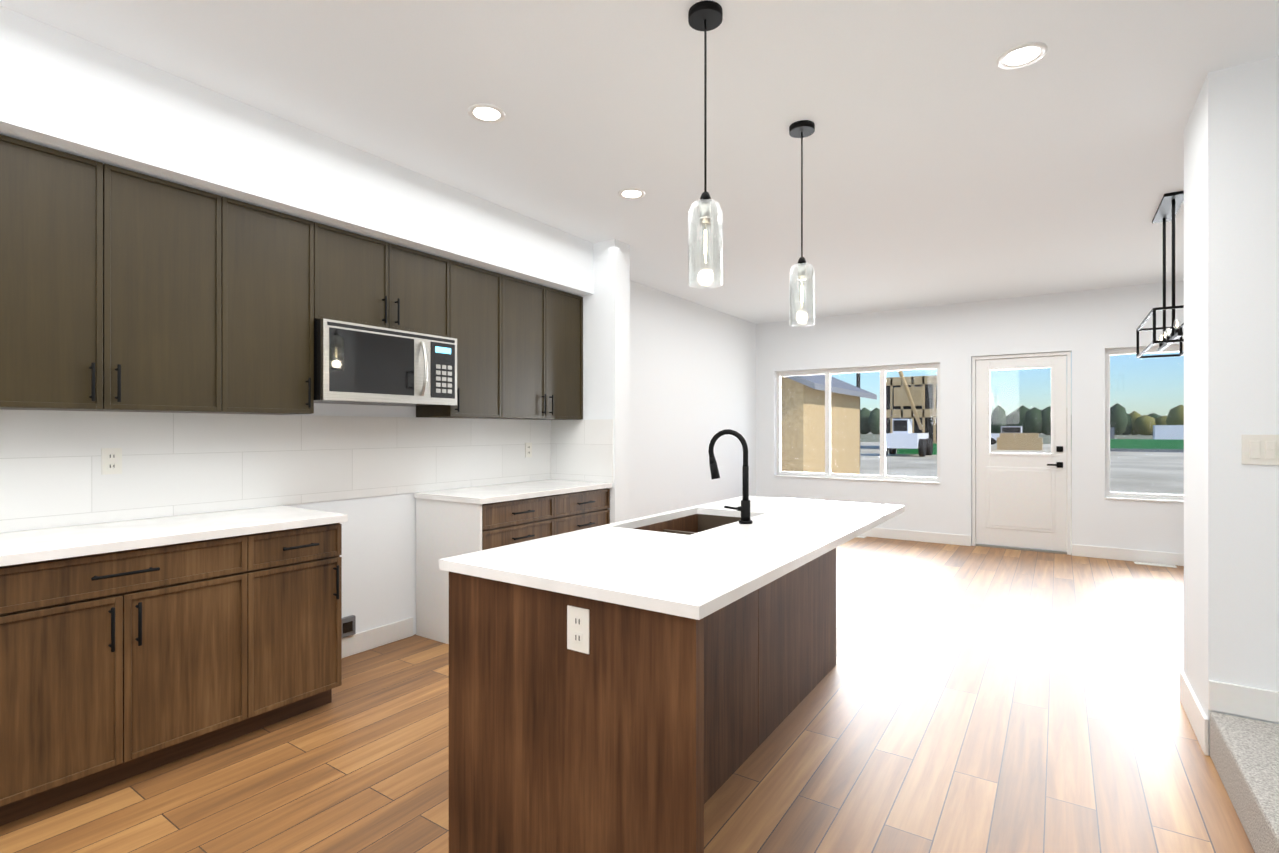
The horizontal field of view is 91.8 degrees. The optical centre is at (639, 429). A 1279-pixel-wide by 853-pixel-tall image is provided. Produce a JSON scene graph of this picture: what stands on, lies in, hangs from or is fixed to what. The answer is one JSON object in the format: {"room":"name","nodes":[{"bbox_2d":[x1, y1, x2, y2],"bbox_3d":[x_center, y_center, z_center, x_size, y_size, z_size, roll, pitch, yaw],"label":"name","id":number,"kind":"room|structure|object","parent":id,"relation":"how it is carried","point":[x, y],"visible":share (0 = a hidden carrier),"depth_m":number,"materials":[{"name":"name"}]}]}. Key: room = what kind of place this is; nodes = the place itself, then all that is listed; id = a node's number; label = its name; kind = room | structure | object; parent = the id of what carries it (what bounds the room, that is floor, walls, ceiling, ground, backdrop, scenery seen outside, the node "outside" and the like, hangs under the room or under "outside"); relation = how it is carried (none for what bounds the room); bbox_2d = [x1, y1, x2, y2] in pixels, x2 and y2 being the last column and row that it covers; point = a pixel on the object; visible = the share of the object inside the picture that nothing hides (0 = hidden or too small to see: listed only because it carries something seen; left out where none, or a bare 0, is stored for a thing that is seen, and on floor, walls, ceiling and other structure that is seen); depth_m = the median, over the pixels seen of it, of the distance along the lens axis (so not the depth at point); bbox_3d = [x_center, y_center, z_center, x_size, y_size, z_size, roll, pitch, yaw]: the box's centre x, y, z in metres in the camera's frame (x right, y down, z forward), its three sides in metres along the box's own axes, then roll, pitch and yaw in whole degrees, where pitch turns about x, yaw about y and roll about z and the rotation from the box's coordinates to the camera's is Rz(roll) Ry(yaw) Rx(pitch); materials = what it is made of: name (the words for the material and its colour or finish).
{"room":"kitchen","nodes":[
{"label":"kitchen","id":0,"kind":"room"},
{"bbox_2d":[3,280,755,634],"bbox_3d":[-1.395,-0.065,4.302,0.150,2.810,10.850,0,0,34],"label":"wall","id":1,"kind":"structure","parent":0,"point":[693,378],"depth_m":6.54,"materials":[{"name":"paint"}]},
{"bbox_2d":[101,448,121,474],"bbox_3d":[-2.340,0.140,2.750,0.006,0.116,0.072,0,0,34],"label":"outlet","id":2,"kind":"object","parent":1,"relation":"attached to","point":[111,460],"visible":1,"depth_m":2.75,"materials":[{"name":"plastic"}]},
{"bbox_2d":[0,134,231,413],"bbox_3d":[-2.267,-0.570,2.557,0.342,0.980,0.884,0,0,34],"label":"upper cabinet","id":3,"kind":"object","parent":1,"relation":"attached to","point":[123,290],"depth_m":2.47,"materials":[{"name":"brown wood"}]},
{"bbox_2d":[232,199,313,414],"bbox_3d":[-1.915,-0.570,3.079,0.342,0.980,0.463,0,0,34],"label":"upper cabinet","id":4,"kind":"object","parent":1,"relation":"attached to","point":[273,326],"depth_m":2.99,"materials":[{"name":"brown wood"}]},
{"bbox_2d":[0,409,612,532],"bbox_3d":[-2.244,0.165,2.336,0.645,0.490,6.340,0,0,34],"label":"backsplash","id":5,"kind":"structure","parent":1,"relation":"attached to","point":[173,464],"depth_m":3.23,"materials":[{"name":"tile"}]},
{"bbox_2d":[342,615,355,637],"bbox_3d":[-1.724,1.160,3.649,0.034,0.110,0.100,0,0,34],"label":"electrical outlet","id":6,"kind":"object","parent":1,"relation":"attached to","point":[348,625],"visible":0.79,"depth_m":3.65,"materials":[{"name":"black plastic"}]},
{"bbox_2d":[342,617,412,657],"bbox_3d":[-1.705,1.280,3.696,0.014,0.120,0.820,0,0,34],"label":"baseboard","id":7,"kind":"structure","parent":1,"relation":"attached to","point":[369,639],"depth_m":3.81,"materials":[{"name":"white wood"}]},
{"bbox_2d":[312,221,447,336],"bbox_3d":[-1.559,-0.812,3.605,0.342,0.495,0.849,0,0,34],"label":"upper cabinet","id":8,"kind":"object","parent":1,"relation":"attached to","point":[358,279],"depth_m":3.45,"materials":[{"name":"brown wood"}]},
{"bbox_2d":[314,319,456,406],"bbox_3d":[-1.506,-0.354,3.569,0.468,0.409,0.838,0,0,34],"label":"microwave","id":9,"kind":"object","parent":8,"relation":"attached to","point":[357,364],"visible":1,"depth_m":3.40,"materials":[{"name":"silver metal"}]},
{"bbox_2d":[416,259,507,418],"bbox_3d":[-1.199,-0.570,4.137,0.342,0.980,0.480,0,0,34],"label":"upper cabinet","id":10,"kind":"object","parent":1,"relation":"attached to","point":[477,297],"depth_m":4.06,"materials":[{"name":"brown wood"}]},
{"bbox_2d":[525,442,531,456],"bbox_3d":[-0.878,0.161,4.912,0.006,0.116,0.072,0,0,34],"label":"outlet","id":11,"kind":"object","parent":1,"relation":"attached to","point":[528,449],"visible":1,"depth_m":4.91,"materials":[{"name":"plastic"}]},
{"bbox_2d":[508,276,582,419],"bbox_3d":[-0.840,-0.569,4.668,0.342,0.980,0.891,0,0,34],"label":"upper cabinet","id":12,"kind":"object","parent":1,"relation":"attached to","point":[545,324],"depth_m":4.56,"materials":[{"name":"brown wood"}]},
{"bbox_2d":[554,239,629,523],"bbox_3d":[-0.407,-0.064,5.040,0.660,2.810,0.200,0,0,34],"label":"wall","id":13,"kind":"structure","parent":0,"point":[606,349],"depth_m":4.85,"materials":[{"name":"paint"}]},
{"bbox_2d":[0,536,1254,852],"bbox_3d":[0.987,1.400,2.692,5.900,0.120,10.850,0,0,34],"label":"floor","id":14,"kind":"structure","parent":0,"point":[974,700],"depth_m":2.57,"materials":[{"name":"brown wood"}]},
{"bbox_2d":[0,534,259,825],"bbox_3d":[-2.163,0.892,2.467,0.610,0.895,0.899,0,0,34],"label":"base cabinet","id":15,"kind":"object","parent":14,"relation":"on","point":[130,648],"depth_m":2.30,"materials":[{"name":"brown wood"}]},
{"bbox_2d":[0,506,347,565],"bbox_3d":[-2.787,0.427,1.522,0.634,0.035,3.984,0,0,34],"label":"countertop","id":16,"kind":"structure","parent":15,"relation":"on","point":[17,548],"depth_m":2.50,"materials":[{"name":"white stone"}]},
{"bbox_2d":[260,522,341,728],"bbox_3d":[-1.814,0.892,2.983,0.610,0.895,0.444,0,0,34],"label":"base cabinet","id":17,"kind":"object","parent":14,"relation":"on","point":[301,570],"depth_m":2.84,"materials":[{"name":"brown wood"}]},
{"bbox_2d":[416,495,557,643],"bbox_3d":[-1.023,0.893,4.153,0.610,0.895,0.660,0,0,34],"label":"base cabinet","id":18,"kind":"object","parent":14,"relation":"on","point":[455,522],"depth_m":3.93,"materials":[{"name":"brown wood"}]},
{"bbox_2d":[414,479,611,506],"bbox_3d":[-0.838,0.428,4.405,0.634,0.035,1.314,0,0,34],"label":"countertop","id":19,"kind":"structure","parent":18,"relation":"on","point":[500,493],"depth_m":4.16,"materials":[{"name":"white stone"}]},
{"bbox_2d":[558,487,609,533],"bbox_3d":[-0.663,0.893,4.694,0.601,0.895,0.639,0,0,34],"label":"base cabinet","id":20,"kind":"object","parent":14,"relation":"on","point":[581,510],"depth_m":4.52,"materials":[{"name":"brown wood"}]},
{"bbox_2d":[449,524,879,852],"bbox_3d":[0.395,0.891,2.655,0.900,0.898,2.275,0,0,34],"label":"kitchen island","id":21,"kind":"object","parent":14,"relation":"on","point":[647,684],"depth_m":1.76,"materials":[{"name":"brown wood"}]},
{"bbox_2d":[439,496,802,587],"bbox_3d":[0.193,0.426,2.794,0.430,0.032,2.310,0,0,34],"label":"island countertop","id":22,"kind":"structure","parent":21,"relation":"on","point":[521,564],"depth_m":2.12,"materials":[{"name":"white stone"}]},
{"bbox_2d":[627,512,740,531],"bbox_3d":[0.248,0.546,2.835,0.409,0.232,0.784,0,0,34],"label":"sink","id":23,"kind":"object","parent":22,"relation":"in","point":[690,521],"depth_m":3.15,"materials":[{"name":"black metal"}]},
{"bbox_2d":[539,500,904,619],"bbox_3d":[0.578,0.426,2.534,0.500,0.032,2.310,0,0,34],"label":"island countertop","id":24,"kind":"structure","parent":21,"relation":"on","point":[696,576],"depth_m":1.94,"materials":[{"name":"white stone"}]},
{"bbox_2d":[708,429,752,523],"bbox_3d":[0.388,0.204,2.735,0.211,0.411,0.109,0,0,34],"label":"faucet","id":25,"kind":"object","parent":24,"relation":"on","point":[744,508],"visible":1,"depth_m":2.71,"materials":[{"name":"black metal"}]},
{"bbox_2d":[1134,562,1176,567],"bbox_3d":[5.108,1.337,6.146,0.320,0.007,0.110,0,0,34],"label":"floor vent","id":26,"kind":"object","parent":14,"relation":"in","point":[1155,564],"visible":1,"depth_m":6.14,"materials":[{"name":"white metal"}]},
{"bbox_2d":[1210,712,1278,852],"bbox_3d":[2.127,1.244,0.807,1.600,0.190,3.106,0,0,34],"label":"carpeted step","id":27,"kind":"structure","parent":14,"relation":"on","point":[1244,754],"depth_m":2.15,"materials":[{"name":"grey carpet"}]},
{"bbox_2d":[0,0,1278,323],"bbox_3d":[0.987,-1.520,2.693,5.900,0.100,10.850,0,0,34],"label":"ceiling","id":28,"kind":"structure","parent":0,"point":[946,160],"depth_m":2.89,"materials":[{"name":"paint"}]},
{"bbox_2d":[0,6,592,295],"bbox_3d":[-2.325,-1.270,2.391,0.450,0.400,6.340,0,0,34],"label":"soffit","id":29,"kind":"structure","parent":28,"relation":"attached to","point":[64,91],"depth_m":2.79,"materials":[{"name":"paint"}]},
{"bbox_2d":[468,104,504,122],"bbox_3d":[-0.709,-1.466,2.880,0.170,0.008,0.170,0,0,34],"label":"recessed light","id":30,"kind":"object","parent":28,"relation":"in","point":[486,113],"visible":1,"depth_m":2.88,"materials":[{"name":"white"}]},
{"bbox_2d":[618,188,644,198],"bbox_3d":[-0.048,-1.465,3.857,0.170,0.008,0.170,0,0,34],"label":"recessed light","id":31,"kind":"object","parent":28,"relation":"in","point":[631,193],"visible":1,"depth_m":3.85,"materials":[{"name":"white"}]},
{"bbox_2d":[688,0,722,287],"bbox_3d":[0.232,-0.990,2.183,0.120,0.959,0.120,0,0,34],"label":"pendant light","id":32,"kind":"object","parent":28,"relation":"hanging from","point":[705,16],"visible":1,"depth_m":2.18,"materials":[{"name":"clear glass"}]},
{"bbox_2d":[789,120,814,325],"bbox_3d":[0.786,-0.990,3.003,0.120,0.959,0.120,0,0,34],"label":"pendant light","id":33,"kind":"object","parent":28,"relation":"hanging from","point":[801,129],"visible":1,"depth_m":3.00,"materials":[{"name":"clear glass"}]},
{"bbox_2d":[997,42,1047,68],"bbox_3d":[1.501,-1.466,2.436,0.170,0.008,0.170,0,0,34],"label":"recessed light","id":34,"kind":"object","parent":28,"relation":"in","point":[1022,55],"visible":1,"depth_m":2.43,"materials":[{"name":"white"}]},
{"bbox_2d":[1136,191,1183,357],"bbox_3d":[3.484,-0.995,4.083,0.255,0.946,0.965,0,0,34],"label":"dining chandelier","id":35,"kind":"object","parent":28,"relation":"hanging from","point":[1169,207],"visible":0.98,"depth_m":4.04,"materials":[{"name":"black metal"}]},
{"bbox_2d":[756,280,1183,553],"bbox_3d":[3.983,-0.063,7.124,5.600,2.810,0.150,0,0,34],"label":"wall","id":36,"kind":"structure","parent":0,"point":[1086,328],"depth_m":7.17,"materials":[{"name":"paint"}]},
{"bbox_2d":[774,363,939,483],"bbox_3d":[2.731,-0.078,7.951,2.060,1.440,0.153,0,0,34],"label":"window","id":37,"kind":"structure","parent":36,"relation":"in","point":[882,476],"depth_m":7.92,"materials":[{"name":"clear glass"}]},
{"bbox_2d":[859,527,970,545],"bbox_3d":[2.730,1.282,7.872,2.625,0.120,0.014,0,0,34],"label":"baseboard","id":38,"kind":"structure","parent":36,"relation":"attached to","point":[965,540],"depth_m":7.44,"materials":[{"name":"white wood"}]},
{"bbox_2d":[972,351,1070,554],"bbox_3d":[4.249,0.252,6.929,0.940,2.180,0.136,0,0,34],"label":"exterior door","id":39,"kind":"structure","parent":36,"relation":"in","point":[1021,501],"depth_m":6.89,"materials":[{"name":"white metal"}]},
{"bbox_2d":[1072,544,1183,565],"bbox_3d":[5.422,1.281,6.052,1.975,0.120,0.014,0,0,34],"label":"baseboard","id":40,"kind":"structure","parent":36,"relation":"attached to","point":[1168,558],"depth_m":6.33,"materials":[{"name":"white wood"}]},
{"bbox_2d":[1105,344,1183,502],"bbox_3d":[5.357,-0.064,6.176,1.160,1.570,0.153,0,0,34],"label":"window","id":41,"kind":"structure","parent":36,"relation":"in","point":[1144,496],"depth_m":6.41,"materials":[{"name":"clear glass"}]},
{"bbox_2d":[1184,56,1278,754],"bbox_3d":[3.173,-0.065,2.355,1.600,2.810,0.600,0,0,34],"label":"wall","id":42,"kind":"structure","parent":0,"point":[1231,366],"depth_m":2.52,"materials":[{"name":"paint"}]},
{"bbox_2d":[1180,670,1197,738],"bbox_3d":[2.503,1.185,2.801,0.017,0.310,0.570,0,0,34],"label":"baseboard","id":43,"kind":"structure","parent":42,"relation":"attached to","point":[1189,701],"depth_m":2.84,"materials":[{"name":"white wood"}]},
{"bbox_2d":[1198,680,1278,755],"bbox_3d":[2.995,1.185,2.104,1.614,0.310,0.014,0,0,34],"label":"baseboard","id":44,"kind":"structure","parent":42,"relation":"attached to","point":[1247,701],"depth_m":2.50,"materials":[{"name":"white wood"}]},
{"bbox_2d":[1242,435,1278,464],"bbox_3d":[2.472,0.080,2.460,0.120,0.120,0.011,0,0,34],"label":"switch plate","id":45,"kind":"object","parent":42,"relation":"attached to","point":[1260,449],"visible":1,"depth_m":2.46,"materials":[{"name":"plastic"}]},
{"label":"outside","id":46,"kind":"structure","parent":0,"visible":0},
{"bbox_2d":[860,432,1183,552],"bbox_3d":[180.842,2.010,184.479,500.000,0.300,491.790,0,0,34],"label":"ground","id":47,"kind":"structure","parent":46,"point":[1123,482],"depth_m":29.45,"materials":[{"name":"grey concrete"}]},
{"bbox_2d":[781,374,876,473],"bbox_3d":[3.044,-0.583,20.645,7.800,4.760,6.500,0,0,34],"label":"house","id":48,"kind":"structure","parent":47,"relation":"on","point":[809,425],"depth_m":17.28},
{"bbox_2d":[856,373,859,387],"bbox_3d":[10.663,-2.425,30.221,1.800,8.450,0.180,0,0,34],"label":"utility pole","id":49,"kind":"object","parent":47,"relation":"on","point":[858,378],"depth_m":30.14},
{"bbox_2d":[886,371,932,456],"bbox_3d":[17.445,-1.111,41.413,2.740,5.801,8.258,0,0,34],"label":"telehandler","id":50,"kind":"object","parent":47,"relation":"on","point":[912,439],"depth_m":41.60,"materials":[{"name":"white metal"}]},
{"bbox_2d":[886,375,936,442],"bbox_3d":[28.061,-1.488,59.529,7.200,6.600,10.150,0,0,34],"label":"building","id":51,"kind":"structure","parent":47,"relation":"on","point":[897,393],"depth_m":55.73,"materials":[{"name":"beige wood"}]},
{"bbox_2d":[990,426,1021,444],"bbox_3d":[44.115,0.712,73.994,5.600,2.190,2.040,0,0,34],"label":"pickup","id":52,"kind":"object","parent":47,"relation":"on","point":[994,436],"depth_m":73.39,"materials":[{"name":"white metal"}]},
{"bbox_2d":[860,434,1152,443],"bbox_3d":[149.142,1.817,137.583,500.000,0.050,205.000,0,0,34],"label":"field","id":53,"kind":"structure","parent":47,"relation":"on","point":[867,437],"depth_m":140.74,"materials":[{"name":"green plant"}]},
{"bbox_2d":[997,433,1042,449],"bbox_3d":[34.068,1.060,55.558,3.400,1.500,2.200,0,0,34],"label":"stack","id":54,"kind":"object","parent":47,"relation":"on","point":[1011,441],"depth_m":54.72,"materials":[{"name":"beige wood"}]},
{"bbox_2d":[860,403,1183,434],"bbox_3d":[192.604,-3.370,177.488,532.945,11.499,26.065,0,0,34],"label":"trees","id":55,"kind":"object","parent":47,"relation":"on","point":[1152,419],"depth_m":204.12,"materials":[{"name":"green plant"}]},
{"bbox_2d":[897,439,1183,454],"bbox_3d":[51.560,1.302,34.742,66.500,1.000,17.300,0,0,34],"label":"grass","id":56,"kind":"structure","parent":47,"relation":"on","point":[1149,446],"depth_m":50.81,"materials":[{"name":"green plant"}]},
{"bbox_2d":[1110,427,1113,438],"bbox_3d":[90.342,0.673,122.573,5.480,2.325,2.500,0,0,34],"label":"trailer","id":57,"kind":"object","parent":47,"relation":"on","point":[1111,428],"materials":[{"name":"white metal"}]},
{"bbox_2d":[1153,425,1183,439],"bbox_3d":[93.130,0.528,109.132,4.052,2.605,2.500,0,0,34],"label":"trailer","id":58,"kind":"object","parent":47,"relation":"on","point":[1165,434],"materials":[{"name":"white metal"}]}
]}

